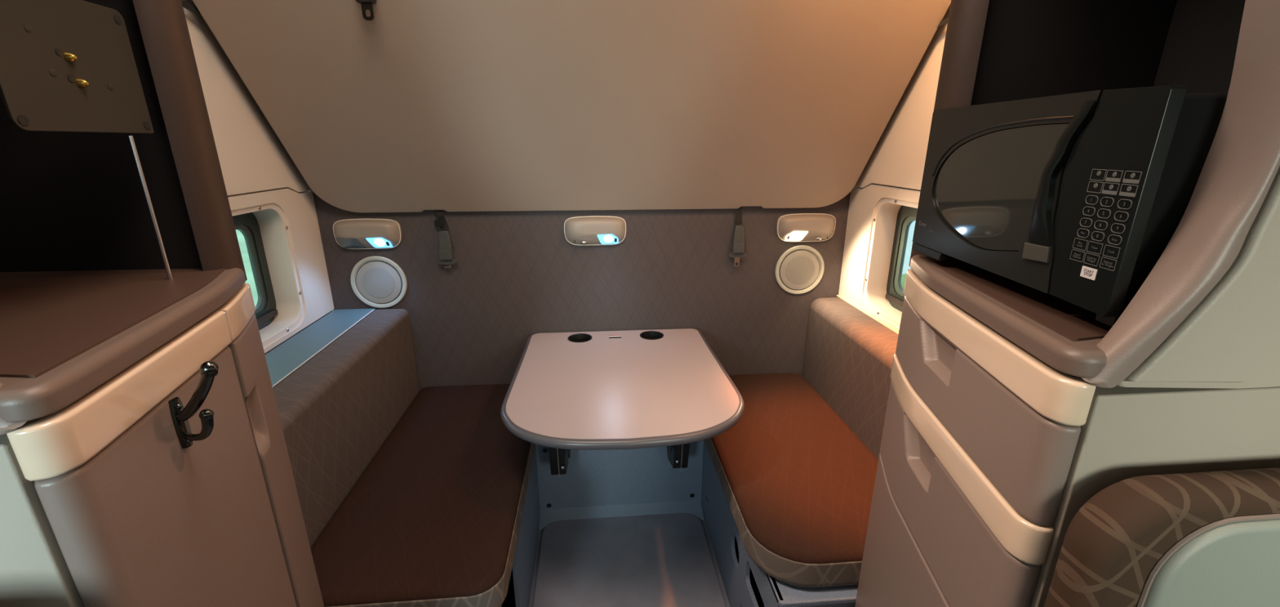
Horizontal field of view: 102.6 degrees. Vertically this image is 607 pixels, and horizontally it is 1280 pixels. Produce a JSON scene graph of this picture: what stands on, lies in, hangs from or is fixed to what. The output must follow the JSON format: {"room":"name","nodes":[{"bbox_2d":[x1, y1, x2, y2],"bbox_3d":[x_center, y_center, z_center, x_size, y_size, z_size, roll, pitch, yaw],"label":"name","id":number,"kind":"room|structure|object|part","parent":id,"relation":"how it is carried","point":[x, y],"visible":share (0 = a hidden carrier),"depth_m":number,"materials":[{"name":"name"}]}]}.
{"room":"vehicle interior","nodes":[
{"label":"vehicle interior","id":0,"kind":"room"},
{"bbox_2d":[182,0,333,354],"bbox_3d":[-1.146,-0.172,1.391,0.060,2.398,0.949,-2,17,-5],"label":"wall","id":1,"kind":"structure","parent":0,"point":[252,157],"depth_m":1.43,"materials":[{"name":"beige plastic"}]},
{"bbox_2d":[227,187,334,353],"bbox_3d":[-1.174,-0.063,1.444,0.106,0.520,0.990,-2,17,-5],"label":"window","id":2,"kind":"structure","parent":1,"relation":"in","point":[277,231],"depth_m":1.69,"materials":[{"name":"beige plastic"}]},
{"bbox_3d":[-1.214,-0.044,1.407,0.004,0.263,0.493,-2,17,-5],"label":"pane","id":3,"kind":"part","parent":2,"relation":"part of","materials":[{"name":"clear glass"}]},
{"bbox_3d":[-1.216,-0.043,1.410,0.014,0.281,0.521,-2,17,-5],"label":"frame","id":4,"kind":"part","parent":2,"relation":"part of","materials":[{"name":"grey plastic"}]},
{"bbox_2d":[265,307,375,387],"bbox_3d":[-1.041,0.186,1.486,0.150,0.039,0.998,-2,17,-5],"label":"shelf","id":5,"kind":"object","parent":1,"relation":"attached to","point":[287,356],"visible":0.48,"depth_m":1.62,"materials":[{"name":"blue plastic"}]},
{"bbox_2d":[311,190,850,477],"bbox_3d":[-0.174,-0.348,1.952,2.000,2.398,0.050,-2,17,-5],"label":"wall","id":6,"kind":"structure","parent":0,"point":[517,275],"depth_m":2.01,"materials":[{"name":"fabric"}]},
{"bbox_2d":[333,217,401,248],"bbox_3d":[-0.993,-0.249,1.857,0.234,0.112,0.046,-2,17,-5],"label":"reading lamp","id":7,"kind":"object","parent":6,"relation":"attached to","point":[365,233],"visible":1,"depth_m":1.84,"materials":[{"name":"beige plastic"}]},
{"bbox_2d":[350,255,407,307],"bbox_3d":[-0.983,-0.079,1.930,0.202,0.202,0.009,-2,17,-5],"label":"speaker","id":8,"kind":"object","parent":6,"relation":"attached to","point":[378,282],"visible":1,"depth_m":1.93},
{"bbox_2d":[355,261,401,302],"bbox_3d":[-0.983,-0.078,1.929,0.163,0.163,0.005,-2,17,-5],"label":"grille","id":9,"kind":"object","parent":8,"relation":"attached to","point":[376,282],"depth_m":1.93,"materials":[{"name":"grey plastic"}]},
{"bbox_2d":[362,267,395,297],"bbox_3d":[-0.983,-0.078,1.926,0.117,0.117,0.001,-2,17,-5],"label":"grille","id":10,"kind":"object","parent":8,"relation":"attached to","point":[377,282],"depth_m":1.93,"materials":[{"name":"grey plastic"}]},
{"bbox_2d":[192,0,951,212],"bbox_3d":[-0.133,-0.717,1.413,1.920,1.001,0.771,-2,17,-5],"label":"bunk","id":11,"kind":"object","parent":6,"relation":"attached to","point":[420,105],"visible":1,"depth_m":1.51,"materials":[{"name":"beige plastic"}]},
{"bbox_2d":[181,0,201,15],"bbox_3d":[-1.096,-0.716,1.221,0.002,0.044,0.146,3,18,10],"label":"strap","id":12,"kind":"object","parent":11,"relation":"attached to","point":[185,5],"visible":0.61,"depth_m":1.24,"materials":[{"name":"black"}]},
{"bbox_2d":[355,0,376,20],"bbox_3d":[-0.667,-0.844,1.213,0.046,0.312,0.018,-2,17,-5],"label":"belt tongue","id":13,"kind":"object","parent":11,"relation":"hanging from","point":[366,4],"visible":1,"depth_m":1.25,"materials":[{"name":"black plastic"}]},
{"bbox_3d":[-0.666,-0.715,1.253,0.026,0.042,0.003,-2,17,-5],"label":"tongue plate","id":14,"kind":"part","parent":13,"relation":"part of","materials":[{"name":"silver metal"}]},
{"bbox_2d":[434,209,457,268],"bbox_3d":[-0.717,-0.235,1.886,0.076,0.215,0.041,-2,17,-5],"label":"belt buckle","id":15,"kind":"object","parent":11,"relation":"hanging from","point":[446,248],"visible":1,"depth_m":1.88,"materials":[{"name":"black plastic"}]},
{"bbox_2d":[728,206,746,266],"bbox_3d":[0.380,-0.259,1.975,0.076,0.242,0.031,-2,17,-5],"label":"belt buckle","id":16,"kind":"object","parent":11,"relation":"hanging from","point":[738,237],"visible":0.99,"depth_m":1.97,"materials":[{"name":"black plastic"}]},
{"bbox_2d":[937,17,948,27],"bbox_3d":[0.837,-0.767,1.384,0.002,0.044,0.146,-6,18,-19],"label":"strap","id":17,"kind":"object","parent":11,"relation":"attached to","point":[944,21],"visible":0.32,"depth_m":1.40,"materials":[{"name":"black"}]},
{"bbox_2d":[564,215,626,244],"bbox_3d":[-0.168,-0.271,1.926,0.234,0.112,0.046,-2,17,-5],"label":"reading lamp","id":18,"kind":"object","parent":6,"relation":"attached to","point":[587,229],"visible":1,"depth_m":1.91,"materials":[{"name":"beige plastic"}]},
{"bbox_2d":[500,328,744,477],"bbox_3d":[-0.063,0.442,1.752,0.713,0.453,0.822,-2,17,-5],"label":"folding table","id":19,"kind":"object","parent":6,"relation":"attached to","point":[566,391],"visible":1,"depth_m":1.56,"materials":[{"name":"white plastic"}]},
{"bbox_3d":[-0.254,0.385,1.821,0.006,0.300,0.160,-2,17,-5],"label":"plate","id":20,"kind":"part","parent":19,"relation":"part of","materials":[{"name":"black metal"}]},
{"bbox_3d":[0.102,0.375,1.851,0.006,0.300,0.160,-2,17,-5],"label":"plate","id":21,"kind":"part","parent":19,"relation":"part of","materials":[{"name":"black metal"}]},
{"bbox_2d":[774,244,824,293],"bbox_3d":[0.643,-0.134,2.063,0.202,0.202,0.009,-2,17,-5],"label":"speaker","id":22,"kind":"object","parent":6,"relation":"attached to","point":[799,268],"visible":1,"depth_m":2.06},
{"bbox_2d":[779,249,819,289],"bbox_3d":[0.643,-0.134,2.062,0.163,0.163,0.005,-2,17,-5],"label":"grille","id":23,"kind":"object","parent":22,"relation":"attached to","point":[799,269],"depth_m":2.06,"materials":[{"name":"grey plastic"}]},
{"bbox_2d":[786,256,814,284],"bbox_3d":[0.644,-0.133,2.060,0.117,0.117,0.001,-2,17,-5],"label":"grille","id":24,"kind":"object","parent":22,"relation":"attached to","point":[799,269],"depth_m":2.06,"materials":[{"name":"grey plastic"}]},
{"bbox_2d":[776,213,835,241],"bbox_3d":[0.653,-0.293,1.996,0.234,0.112,0.046,-2,17,-5],"label":"reading lamp","id":25,"kind":"object","parent":6,"relation":"attached to","point":[797,227],"visible":1,"depth_m":1.98,"materials":[{"name":"beige plastic"}]},
{"bbox_2d":[514,477,730,606],"bbox_3d":[-0.029,1.312,0.749,2.060,0.050,3.310,-2,17,-5],"label":"floor","id":26,"kind":"structure","parent":0,"point":[726,598],"depth_m":1.84,"materials":[{"name":"rubber"}]},
{"bbox_2d":[0,0,324,606],"bbox_3d":[-0.785,0.255,0.690,0.537,1.999,0.505,-2,17,-5],"label":"tall cabinet","id":27,"kind":"object","parent":26,"relation":"on","point":[103,503],"visible":0.99,"depth_m":0.68,"materials":[{"name":"brown plastic"}]},
{"bbox_3d":[-0.781,0.699,0.594,0.506,1.210,0.022,-2,17,-5],"label":"panel","id":28,"kind":"part","parent":27,"relation":"part of","materials":[{"name":"beige plastic"}]},
{"bbox_2d":[0,0,173,279],"bbox_3d":[-0.847,-0.185,0.636,0.346,0.362,0.184,-2,17,-5],"label":"screen mount","id":29,"kind":"object","parent":27,"relation":"attached to","point":[66,65],"visible":1,"depth_m":0.61,"materials":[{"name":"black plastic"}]},
{"bbox_3d":[-0.684,-0.288,0.619,0.004,0.155,0.184,-2,17,-5],"label":"mount plate","id":30,"kind":"part","parent":29,"relation":"part of","materials":[{"name":"grey metal"}]},
{"bbox_3d":[-0.698,-0.132,0.732,0.005,0.204,0.005,-9,19,-26],"label":"support rod","id":31,"kind":"part","parent":29,"relation":"part of","materials":[{"name":"silver metal"}]},
{"bbox_3d":[-0.552,0.081,0.586,0.032,0.050,0.332,-4,18,-14],"label":"cream trim","id":32,"kind":"part","parent":27,"relation":"part of","materials":[{"name":"beige plastic"}]},
{"bbox_3d":[-0.555,0.661,0.766,0.029,1.161,0.326,-5,18,-15],"label":"door","id":33,"kind":"part","parent":27,"relation":"part of","materials":[{"name":"brown plastic"}]},
{"bbox_2d":[168,360,218,448],"bbox_3d":[-0.509,0.118,0.592,0.069,0.113,0.019,2,17,7],"label":"coat hook","id":34,"kind":"object","parent":27,"relation":"attached to","point":[180,415],"visible":1,"depth_m":0.59,"materials":[{"name":"black metal"}]},
{"bbox_3d":[-0.540,0.141,0.603,0.006,0.062,0.019,2,17,7],"label":"plate","id":35,"kind":"part","parent":34,"relation":"part of","materials":[{"name":"black metal"}]},
{"bbox_3d":[-0.637,0.011,0.810,0.021,0.050,0.165,-9,19,-26],"label":"cream trim","id":36,"kind":"part","parent":27,"relation":"part of","materials":[{"name":"beige plastic"}]},
{"bbox_2d":[499,446,540,606],"bbox_3d":[-0.745,0.776,1.674,0.747,0.418,1.044,-2,17,-5],"label":"box","id":37,"kind":"object","parent":26,"relation":"on","point":[519,588],"visible":0.12,"depth_m":1.68,"materials":[{"name":"black metal"}]},
{"bbox_2d":[272,308,419,547],"bbox_3d":[-0.903,0.369,1.551,0.126,0.432,0.990,-2,17,-5],"label":"seat backrest","id":38,"kind":"object","parent":37,"relation":"on","point":[336,411],"visible":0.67,"depth_m":1.47,"materials":[{"name":"fabric"}]},
{"bbox_2d":[310,383,535,606],"bbox_3d":[-0.593,0.525,1.607,0.486,0.100,1.039,-2,17,-5],"label":"bench cushion","id":39,"kind":"object","parent":37,"relation":"on","point":[433,518],"visible":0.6,"depth_m":1.34,"materials":[{"name":"fabric"}]},
{"bbox_2d":[535,440,703,529],"bbox_3d":[-0.072,0.624,2.001,0.660,0.514,0.083,-2,17,-5],"label":"panel","id":40,"kind":"object","parent":26,"relation":"on","point":[607,482],"visible":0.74,"depth_m":2.06,"materials":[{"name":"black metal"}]},
{"bbox_2d":[532,512,726,606],"bbox_3d":[-0.024,1.028,1.552,0.632,0.013,1.105,-2,17,-5],"label":"floor mat","id":41,"kind":"object","parent":26,"relation":"on","point":[660,559],"visible":1,"depth_m":1.83,"materials":[{"name":"rubber"}]},
{"bbox_2d":[701,440,858,606],"bbox_3d":[0.574,0.742,1.786,0.586,0.418,1.044,-2,17,-5],"label":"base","id":42,"kind":"object","parent":26,"relation":"on","point":[745,584],"visible":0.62,"depth_m":1.55,"materials":[{"name":"black metal"}]},
{"bbox_3d":[0.297,0.777,1.671,0.012,0.418,0.834,-2,17,-5],"label":"panel","id":43,"kind":"part","parent":42,"relation":"part of","materials":[{"name":"grey plastic"}]},
{"bbox_2d":[704,372,878,586],"bbox_3d":[0.486,0.493,1.708,0.494,0.100,1.019,-2,17,-5],"label":"bench cushion","id":44,"kind":"object","parent":42,"relation":"on","point":[797,482],"visible":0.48,"depth_m":1.48,"materials":[{"name":"fabric"}]},
{"bbox_3d":[0.625,0.898,1.308,0.572,0.403,0.015,-2,17,-5],"label":"panel","id":45,"kind":"part","parent":42,"relation":"part of","materials":[{"name":"grey plastic"}]},
{"bbox_2d":[802,294,898,459],"bbox_3d":[0.798,0.321,1.697,0.126,0.436,0.995,-2,17,-5],"label":"seat backrest","id":46,"kind":"object","parent":42,"relation":"on","point":[849,353],"visible":0.4,"depth_m":1.78,"materials":[{"name":"fabric"}]},
{"bbox_2d":[854,0,1279,606],"bbox_3d":[0.670,0.217,0.813,0.537,1.999,0.504,-2,17,-5],"label":"tall cabinet","id":47,"kind":"object","parent":26,"relation":"on","point":[1010,406],"visible":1,"depth_m":0.59,"materials":[{"name":"brown plastic"}]},
{"bbox_3d":[0.470,0.775,0.981,0.040,0.816,0.491,3,18,9],"label":"panel","id":48,"kind":"part","parent":47,"relation":"part of","materials":[{"name":"brown plastic"}]},
{"bbox_3d":[0.470,0.302,0.833,0.039,0.170,0.491,3,18,9],"label":"drawer","id":49,"kind":"part","parent":47,"relation":"part of","materials":[{"name":"brown plastic"}]},
{"bbox_3d":[0.468,0.196,0.799,0.040,0.050,0.496,3,18,8],"label":"cream trim","id":50,"kind":"part","parent":47,"relation":"part of","materials":[{"name":"beige plastic"}]},
{"bbox_3d":[0.470,0.112,0.774,0.039,0.122,0.491,3,18,9],"label":"drawer","id":51,"kind":"part","parent":47,"relation":"part of","materials":[{"name":"brown plastic"}]},
{"bbox_3d":[0.468,0.029,0.747,0.040,0.048,0.496,3,18,8],"label":"cream trim","id":52,"kind":"part","parent":47,"relation":"part of","materials":[{"name":"beige plastic"}]},
{"bbox_2d":[911,84,1227,326],"bbox_3d":[0.618,-0.143,0.682,0.294,0.238,0.413,1,17,2],"label":"microwave","id":53,"kind":"object","parent":47,"relation":"on","point":[1076,198],"visible":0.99,"depth_m":0.56,"materials":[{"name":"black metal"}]},
{"bbox_3d":[0.487,-0.165,0.720,0.014,0.220,0.336,1,17,2],"label":"oven door","id":54,"kind":"part","parent":53,"relation":"part of","materials":[{"name":"black"}]},
{"bbox_3d":[0.472,-0.143,0.580,0.007,0.159,0.052,1,17,2],"label":"handle","id":55,"kind":"part","parent":53,"relation":"part of","materials":[{"name":"black plastic"}]},
{"bbox_3d":[0.481,-0.106,0.536,0.014,0.222,0.102,1,17,2],"label":"control panel","id":56,"kind":"part","parent":53,"relation":"part of","materials":[{"name":"black plastic"}]},
{"bbox_3d":[0.706,0.659,0.720,0.506,1.210,0.022,-2,17,-5],"label":"panel","id":57,"kind":"part","parent":47,"relation":"part of","materials":[{"name":"beige plastic"}]},
{"bbox_3d":[0.711,-0.249,0.428,0.496,0.679,0.039,-2,17,-5],"label":"panel","id":58,"kind":"part","parent":47,"relation":"part of","materials":[{"name":"beige plastic"}]},
{"bbox_2d":[1044,466,1279,606],"bbox_3d":[0.696,0.779,0.464,0.476,1.134,0.512,-2,17,-5],"label":"seat","id":59,"kind":"object","parent":26,"relation":"on","point":[1209,538],"visible":1,"depth_m":0.49,"materials":[{"name":"fabric"}]},
{"bbox_2d":[853,3,951,190],"bbox_3d":[0.886,-0.842,1.370,0.060,1.107,0.949,-2,17,-5],"label":"wall","id":60,"kind":"structure","parent":0,"point":[898,158],"depth_m":1.60,"materials":[{"name":"beige plastic"}]},
{"bbox_3d":[0.891,0.516,1.795,0.050,0.844,0.948,-2,17,-5],"label":"wall","id":61,"kind":"structure","parent":0,"visible":0},
{"bbox_2d":[838,183,920,332],"bbox_3d":[0.911,-0.118,1.620,0.106,0.520,0.990,-2,17,-5],"label":"window","id":62,"kind":"structure","parent":61,"relation":"in","point":[882,218],"depth_m":1.87,"materials":[{"name":"beige plastic"}]},
{"bbox_3d":[0.958,-0.101,1.594,0.014,0.281,0.521,-2,17,-5],"label":"frame","id":63,"kind":"part","parent":62,"relation":"part of","materials":[{"name":"grey plastic"}]},
{"bbox_3d":[0.957,-0.101,1.590,0.004,0.263,0.493,-2,17,-5],"label":"pane","id":64,"kind":"part","parent":62,"relation":"part of","materials":[{"name":"clear glass"}]}
]}

